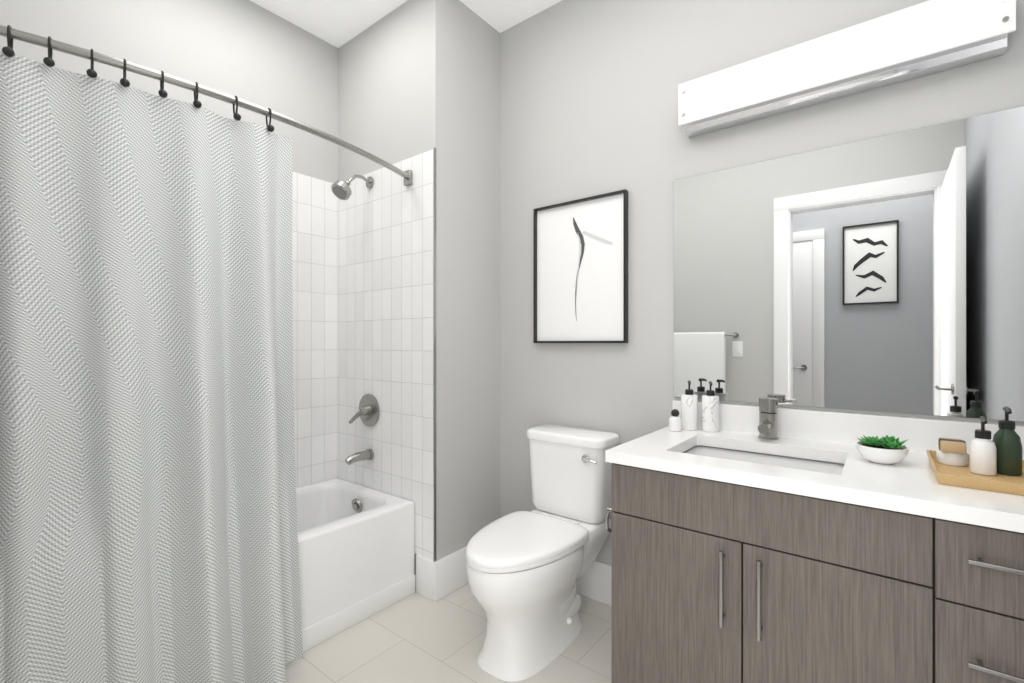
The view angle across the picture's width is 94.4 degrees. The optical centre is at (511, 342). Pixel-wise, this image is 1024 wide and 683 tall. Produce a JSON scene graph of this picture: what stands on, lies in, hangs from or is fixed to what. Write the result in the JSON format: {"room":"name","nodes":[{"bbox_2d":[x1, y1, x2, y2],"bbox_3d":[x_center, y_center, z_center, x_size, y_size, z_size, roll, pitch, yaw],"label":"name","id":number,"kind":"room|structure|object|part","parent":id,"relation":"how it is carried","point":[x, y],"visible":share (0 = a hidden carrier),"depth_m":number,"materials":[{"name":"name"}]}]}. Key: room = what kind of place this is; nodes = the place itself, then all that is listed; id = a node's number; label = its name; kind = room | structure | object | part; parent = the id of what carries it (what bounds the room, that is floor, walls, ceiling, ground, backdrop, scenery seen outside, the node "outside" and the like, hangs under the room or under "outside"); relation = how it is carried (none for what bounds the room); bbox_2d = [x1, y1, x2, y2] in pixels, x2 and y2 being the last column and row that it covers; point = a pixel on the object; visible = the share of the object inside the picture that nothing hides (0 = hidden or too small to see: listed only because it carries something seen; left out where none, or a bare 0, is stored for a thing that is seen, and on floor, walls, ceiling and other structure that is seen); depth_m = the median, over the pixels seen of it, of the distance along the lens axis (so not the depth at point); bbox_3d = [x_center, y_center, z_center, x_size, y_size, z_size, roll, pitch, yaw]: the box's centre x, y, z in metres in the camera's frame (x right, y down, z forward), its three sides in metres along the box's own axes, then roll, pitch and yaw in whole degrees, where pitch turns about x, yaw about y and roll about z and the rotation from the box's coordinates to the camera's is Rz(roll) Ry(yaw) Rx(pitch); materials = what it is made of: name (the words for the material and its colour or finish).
{"room":"bathroom","nodes":[
{"label":"bathroom","id":0,"kind":"room"},
{"bbox_2d":[0,0,337,182],"bbox_3d":[-1.551,-0.241,2.068,0.150,2.843,1.656,0,0,38],"label":"wall","id":1,"kind":"structure","parent":0,"point":[251,52],"depth_m":2.18,"materials":[{"name":"grey paint"}]},
{"bbox_2d":[292,172,337,487],"bbox_3d":[-1.448,-0.045,2.070,0.010,1.690,1.526,0,0,38],"label":"tile","id":2,"kind":"structure","parent":1,"relation":"attached to","point":[315,281],"depth_m":2.55,"materials":[{"name":"white tile"}]},
{"bbox_2d":[250,0,561,47],"bbox_3d":[-0.362,-1.713,0.709,3.700,0.100,3.490,0,0,38],"label":"ceiling","id":3,"kind":"structure","parent":0,"point":[337,23],"depth_m":2.38,"materials":[{"name":"paint"}]},
{"bbox_2d":[338,0,499,574],"bbox_3d":[-0.581,-0.241,2.654,0.950,2.843,0.464,0,0,38],"label":"wall","id":4,"kind":"structure","parent":0,"point":[416,77],"depth_m":2.35,"materials":[{"name":"grey paint"}]},
{"bbox_2d":[349,394,379,426],"bbox_3d":[-0.766,0.350,2.447,0.175,0.170,0.069,0,0,38],"label":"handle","id":5,"kind":"structure","parent":4,"relation":"attached to","point":[368,412],"depth_m":2.45,"materials":[{"name":"silver metal"}]},
{"bbox_3d":[-0.806,0.381,2.457,0.100,0.083,0.037,0,0,38],"label":"lever","id":6,"kind":"part","parent":5,"relation":"part of","materials":[{"name":"silver metal"}]},
{"bbox_2d":[338,149,432,560],"bbox_3d":[-0.665,0.055,2.418,0.790,1.890,0.010,0,0,38],"label":"tile","id":7,"kind":"structure","parent":4,"relation":"attached to","point":[385,290],"depth_m":2.37,"materials":[{"name":"white tile"}]},
{"bbox_2d":[331,174,373,199],"bbox_3d":[-0.799,-0.786,2.379,0.096,0.157,0.216,0,0,38],"label":"shower head","id":8,"kind":"object","parent":7,"relation":"attached to","point":[341,190],"visible":1,"depth_m":2.33},
{"bbox_3d":[-0.781,-0.824,2.409,0.018,0.067,0.136,0,0,38],"label":"arm","id":9,"kind":"part","parent":8,"relation":"part of"},
{"bbox_2d":[345,449,373,464],"bbox_3d":[-0.782,0.580,2.412,0.060,0.061,0.143,0,0,38],"label":"tub spout","id":10,"kind":"object","parent":7,"relation":"attached to","point":[368,454],"visible":0.96,"depth_m":2.40,"materials":[{"name":"silver metal"}]},
{"bbox_2d":[416,555,432,600],"bbox_3d":[-0.403,1.090,2.208,0.119,0.180,0.016,0,0,38],"label":"baseboard","id":11,"kind":"object","parent":4,"relation":"attached to","point":[424,577],"visible":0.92,"depth_m":2.20,"materials":[{"name":"white paint"}]},
{"bbox_2d":[433,148,435,561],"bbox_3d":[-0.353,0.053,2.171,0.005,1.893,0.013,0,0,38],"label":"trim","id":12,"kind":"structure","parent":4,"relation":"attached to","point":[434,354],"depth_m":2.17,"materials":[{"name":"silver metal"}]},
{"bbox_2d":[433,546,467,601],"bbox_3d":[-0.206,1.090,2.349,0.016,0.180,0.480,0,0,38],"label":"stub","id":13,"kind":"object","parent":4,"relation":"attached to","point":[449,573],"visible":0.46,"depth_m":2.23,"materials":[{"name":"white paint"}]},
{"bbox_2d":[285,583,611,682],"bbox_3d":[-0.362,1.230,0.709,3.700,0.100,3.490,0,0,38],"label":"floor","id":14,"kind":"structure","parent":0,"point":[415,637],"depth_m":1.82,"materials":[{"name":"tile"}]},
{"bbox_2d":[296,478,415,651],"bbox_3d":[-1.183,0.965,1.854,0.666,0.430,1.511,0,0,38],"label":"bathtub","id":15,"kind":"object","parent":14,"relation":"on","point":[356,551],"visible":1,"depth_m":2.04,"materials":[{"name":"ceramic"}]},
{"bbox_3d":[-0.788,0.823,2.382,0.040,0.041,0.018,0,0,38],"label":"overflow knob","id":16,"kind":"part","parent":15,"relation":"part of","materials":[{"name":"silver metal"}]},
{"bbox_2d":[466,425,618,681],"bbox_3d":[0.103,0.787,1.913,0.404,0.786,0.732,0,0,38],"label":"toilet","id":17,"kind":"object","parent":14,"relation":"on","point":[525,569],"visible":0.98,"depth_m":1.80,"materials":[{"name":"white ceramic"}]},
{"bbox_3d":[0.060,0.982,1.859,0.378,0.396,0.589,0,0,38],"label":"bowl","id":18,"kind":"part","parent":17,"relation":"part of","materials":[{"name":"white ceramic"}]},
{"bbox_3d":[0.033,0.759,1.825,0.382,0.044,0.507,0,0,38],"label":"seat","id":19,"kind":"part","parent":17,"relation":"part of","materials":[{"name":"plastic"}]},
{"bbox_3d":[0.267,0.414,2.122,0.404,0.041,0.200,0,0,38],"label":"tank lid","id":20,"kind":"part","parent":17,"relation":"part of","materials":[{"name":"white ceramic"}]},
{"bbox_3d":[0.267,0.599,2.122,0.386,0.327,0.184,0,0,38],"label":"tank","id":21,"kind":"part","parent":17,"relation":"part of","materials":[{"name":"white ceramic"}]},
{"bbox_3d":[0.318,0.483,1.941,0.066,0.017,0.024,0,0,38],"label":"lever","id":22,"kind":"part","parent":17,"relation":"part of","materials":[{"name":"silver metal"}]},
{"bbox_2d":[605,397,1023,682],"bbox_3d":[0.889,0.688,1.383,1.055,0.985,0.634,0,0,38],"label":"bathroom vanity","id":23,"kind":"object","parent":14,"relation":"on","point":[767,540],"visible":1,"depth_m":1.20,"materials":[{"name":"brown wood"}]},
{"bbox_2d":[605,507,612,532],"bbox_3d":[0.365,0.577,1.591,0.048,0.103,0.165,0,0,38],"label":"paper holder","id":24,"kind":"object","parent":23,"relation":"attached to","point":[608,512],"visible":0.5,"depth_m":1.54,"materials":[{"name":"silver metal"}]},
{"bbox_2d":[605,424,711,469],"bbox_3d":[0.539,0.352,1.673,0.147,0.035,0.613,0,0,38],"label":"countertop","id":25,"kind":"structure","parent":23,"relation":"on","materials":[{"name":"white stone"}]},
{"bbox_2d":[669,409,681,431],"bbox_3d":[0.622,0.293,1.805,0.046,0.083,0.046,0,0,38],"label":"bottle","id":26,"kind":"object","parent":25,"relation":"on","point":[675,422],"visible":1,"depth_m":1.79,"materials":[{"name":"white plastic"}]},
{"bbox_2d":[681,380,697,429],"bbox_3d":[0.688,0.240,1.840,0.062,0.189,0.065,0,0,38],"label":"soap dispenser","id":27,"kind":"object","parent":25,"relation":"on","point":[689,408],"visible":0.96,"depth_m":1.82,"materials":[{"name":"stone"}]},
{"bbox_3d":[0.463,0.800,1.370,0.374,0.546,0.020,0,0,38],"label":"door","id":28,"kind":"part","parent":23,"relation":"part of","materials":[{"name":"brown wood"}]},
{"bbox_3d":[0.552,0.650,1.252,0.011,0.200,0.010,0,0,38],"label":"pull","id":29,"kind":"part","parent":23,"relation":"part of","materials":[{"name":"silver metal"}]},
{"bbox_3d":[0.561,0.570,1.263,0.009,0.009,0.029,0,0,38],"label":"pull post","id":30,"kind":"part","parent":23,"relation":"part of","materials":[{"name":"silver metal"}]},
{"bbox_3d":[0.561,0.730,1.263,0.009,0.009,0.029,0,0,38],"label":"pull post","id":31,"kind":"part","parent":23,"relation":"part of","materials":[{"name":"silver metal"}]},
{"bbox_2d":[651,450,840,501],"bbox_3d":[0.620,0.352,1.293,0.450,0.035,0.117,0,0,38],"label":"countertop","id":32,"kind":"structure","parent":23,"relation":"on","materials":[{"name":"white stone"}]},
{"bbox_3d":[0.623,0.650,1.196,0.011,0.200,0.010,0,0,38],"label":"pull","id":33,"kind":"part","parent":23,"relation":"part of","materials":[{"name":"silver metal"}]},
{"bbox_3d":[0.632,0.570,1.207,0.009,0.009,0.029,0,0,38],"label":"pull post","id":34,"kind":"part","parent":23,"relation":"part of","materials":[{"name":"silver metal"}]},
{"bbox_3d":[0.632,0.730,1.207,0.009,0.009,0.029,0,0,38],"label":"pull post","id":35,"kind":"part","parent":23,"relation":"part of","materials":[{"name":"silver metal"}]},
{"bbox_2d":[697,428,851,464],"bbox_3d":[0.907,0.352,1.658,0.450,0.035,0.181,0,0,38],"label":"countertop","id":36,"kind":"structure","parent":23,"relation":"on","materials":[{"name":"white stone"}]},
{"bbox_2d":[702,381,718,431],"bbox_3d":[0.756,0.240,1.806,0.062,0.189,0.065,0,0,38],"label":"soap dispenser","id":37,"kind":"object","parent":36,"relation":"on","point":[710,410],"visible":0.96,"depth_m":1.78,"materials":[{"name":"stone"}]},
{"bbox_2d":[757,397,790,440],"bbox_3d":[0.898,0.265,1.636,0.100,0.140,0.123,0,0,38],"label":"faucet","id":38,"kind":"object","parent":36,"relation":"on","point":[768,407],"depth_m":1.64,"materials":[{"name":"silver metal"}]},
{"bbox_3d":[0.759,0.800,1.137,0.374,0.546,0.020,0,0,38],"label":"door","id":39,"kind":"part","parent":23,"relation":"part of","materials":[{"name":"brown wood"}]},
{"bbox_2d":[837,442,1023,555],"bbox_3d":[1.130,0.352,1.207,0.458,0.035,0.613,0,0,38],"label":"countertop","id":40,"kind":"structure","parent":23,"relation":"on","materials":[{"name":"white stone"}]},
{"bbox_2d":[855,435,908,464],"bbox_3d":[1.038,0.296,1.331,0.120,0.077,0.120,0,0,38],"label":"succulent bowl","id":41,"kind":"object","parent":40,"relation":"on","point":[887,450],"visible":1,"depth_m":1.30,"materials":[{"name":"white ceramic"}]},
{"bbox_2d":[856,435,891,446],"bbox_3d":[1.020,0.274,1.336,0.079,0.027,0.077,0,0,38],"label":"plant","id":42,"kind":"object","parent":41,"relation":"on","point":[886,441],"depth_m":1.33,"materials":[{"name":"green plant"}]},
{"bbox_2d":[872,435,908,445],"bbox_3d":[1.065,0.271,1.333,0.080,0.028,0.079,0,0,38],"label":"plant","id":43,"kind":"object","parent":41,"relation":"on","point":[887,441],"depth_m":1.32,"materials":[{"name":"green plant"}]},
{"bbox_2d":[878,438,906,449],"bbox_3d":[1.045,0.278,1.302,0.059,0.024,0.062,0,0,38],"label":"plant","id":44,"kind":"object","parent":41,"relation":"on","point":[883,443],"depth_m":1.31,"materials":[{"name":"green plant"}]},
{"bbox_2d":[926,450,1023,494],"bbox_3d":[1.186,0.321,1.180,0.220,0.026,0.315,0,0,38],"label":"tray","id":45,"kind":"object","parent":40,"relation":"on","point":[960,476],"visible":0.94,"depth_m":1.11,"materials":[{"name":"brown wood"}]},
{"bbox_2d":[936,437,967,465],"bbox_3d":[1.190,0.294,1.282,0.064,0.063,0.080,0,0,38],"label":"jar","id":46,"kind":"object","parent":45,"relation":"on","point":[951,451],"visible":1,"depth_m":1.26,"materials":[{"name":"white ceramic"}]},
{"bbox_3d":[1.190,0.309,1.282,0.064,0.034,0.064,0,0,38],"label":"dish","id":47,"kind":"part","parent":46,"relation":"part of","materials":[{"name":"white ceramic"}]},
{"bbox_2d":[970,416,996,475],"bbox_3d":[1.173,0.254,1.179,0.048,0.142,0.059,0,0,38],"label":"lotion bottle","id":48,"kind":"object","parent":45,"relation":"on","point":[983,454],"visible":0.98,"depth_m":1.17,"materials":[{"name":"white plastic"}]},
{"bbox_3d":[1.177,0.206,1.184,0.007,0.028,0.007,0,0,38],"label":"stem","id":49,"kind":"part","parent":48,"relation":"part of","materials":[{"name":"black plastic"}]},
{"bbox_2d":[992,406,1022,475],"bbox_3d":[1.234,0.242,1.181,0.054,0.166,0.062,0,0,38],"label":"lotion bottle","id":50,"kind":"object","parent":45,"relation":"on","point":[1006,440],"visible":0.98,"depth_m":1.17,"materials":[{"name":"green glass"}]},
{"bbox_3d":[1.237,0.182,1.185,0.007,0.028,0.007,0,0,38],"label":"stem","id":51,"kind":"part","parent":50,"relation":"part of","materials":[{"name":"black plastic"}]},
{"bbox_3d":[1.018,0.460,0.933,0.276,0.167,0.020,0,0,38],"label":"drawer","id":52,"kind":"part","parent":23,"relation":"part of","materials":[{"name":"brown wood"}]},
{"bbox_3d":[1.018,0.677,0.933,0.276,0.261,0.020,0,0,38],"label":"drawer","id":53,"kind":"part","parent":23,"relation":"part of","materials":[{"name":"brown wood"}]},
{"bbox_3d":[0.948,0.442,0.958,0.009,0.009,0.029,0,0,38],"label":"pull post","id":54,"kind":"part","parent":23,"relation":"part of","materials":[{"name":"silver metal"}]},
{"bbox_3d":[0.948,0.651,0.958,0.009,0.009,0.029,0,0,38],"label":"pull post","id":55,"kind":"part","parent":23,"relation":"part of","materials":[{"name":"silver metal"}]},
{"bbox_3d":[0.994,0.442,0.904,0.180,0.010,0.011,0,0,38],"label":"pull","id":56,"kind":"part","parent":23,"relation":"part of","materials":[{"name":"silver metal"}]},
{"bbox_3d":[0.994,0.651,0.904,0.180,0.010,0.011,0,0,38],"label":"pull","id":57,"kind":"part","parent":23,"relation":"part of","materials":[{"name":"silver metal"}]},
{"bbox_2d":[500,0,1023,564],"bbox_3d":[0.432,-0.241,2.228,3.070,2.843,0.120,0,0,38],"label":"wall","id":58,"kind":"structure","parent":0,"point":[588,98],"depth_m":2.07,"materials":[{"name":"grey paint"}]},
{"bbox_2d":[533,189,627,342],"bbox_3d":[0.310,-0.335,2.228,0.493,0.670,0.028,0,0,38],"label":"picture","id":59,"kind":"object","parent":58,"relation":"attached to","point":[580,270],"visible":0.98,"depth_m":2.22,"materials":[{"name":"white paper"}]},
{"bbox_3d":[0.120,-0.335,2.377,0.010,0.650,0.028,0,0,38],"label":"frame","id":60,"kind":"part","parent":59,"relation":"part of","materials":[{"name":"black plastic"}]},
{"bbox_3d":[0.310,-0.665,2.228,0.493,0.010,0.028,0,0,38],"label":"frame","id":61,"kind":"part","parent":59,"relation":"part of","materials":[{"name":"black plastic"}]},
{"bbox_3d":[0.310,-0.005,2.228,0.493,0.010,0.028,0,0,38],"label":"frame","id":62,"kind":"part","parent":59,"relation":"part of","materials":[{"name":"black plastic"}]},
{"bbox_3d":[0.499,-0.335,2.078,0.010,0.650,0.028,0,0,38],"label":"frame","id":63,"kind":"part","parent":59,"relation":"part of","materials":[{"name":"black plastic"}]},
{"bbox_2d":[576,560,611,605],"bbox_3d":[0.309,1.090,2.238,0.932,0.180,0.016,0,0,38],"label":"baseboard","id":64,"kind":"structure","parent":58,"relation":"attached to","point":[594,582],"depth_m":2.16,"materials":[{"name":"white paint"}]},
{"bbox_2d":[678,0,1015,137],"bbox_3d":[1.042,-0.926,1.613,0.923,0.188,0.084,0,0,38],"label":"sconce","id":65,"kind":"object","parent":58,"relation":"attached to","point":[923,39],"visible":1,"depth_m":1.53,"materials":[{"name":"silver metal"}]},
{"bbox_2d":[672,399,1023,465],"bbox_3d":[1.079,0.285,1.625,1.055,0.100,0.020,0,0,38],"label":"backsplash","id":66,"kind":"structure","parent":58,"relation":"attached to","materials":[{"name":"white stone"}]},
{"bbox_2d":[674,106,1023,421],"bbox_3d":[1.083,-0.224,1.631,1.054,0.892,0.006,0,0,38],"label":"mirror","id":67,"kind":"object","parent":58,"relation":"attached to","point":[884,273],"visible":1,"depth_m":1.56,"materials":[{"name":"clear glass"}]},
{"bbox_3d":[-1.232,-0.242,0.840,1.870,2.843,0.120,0,0,38],"label":"wall","id":68,"kind":"structure","parent":0,"visible":0},
{"bbox_2d":[0,25,411,682],"bbox_3d":[-0.895,0.161,1.622,0.275,1.969,1.526,0,0,38],"label":"shower curtain","id":69,"kind":"object","parent":68,"relation":"attached to","point":[148,517],"visible":1,"depth_m":1.38,"materials":[{"name":"white fabric"}]},
{"bbox_3d":[-0.919,-0.790,1.646,0.174,0.024,1.519,0,0,38],"label":"rod","id":70,"kind":"part","parent":69,"relation":"part of","materials":[{"name":"silver metal"}]}
]}

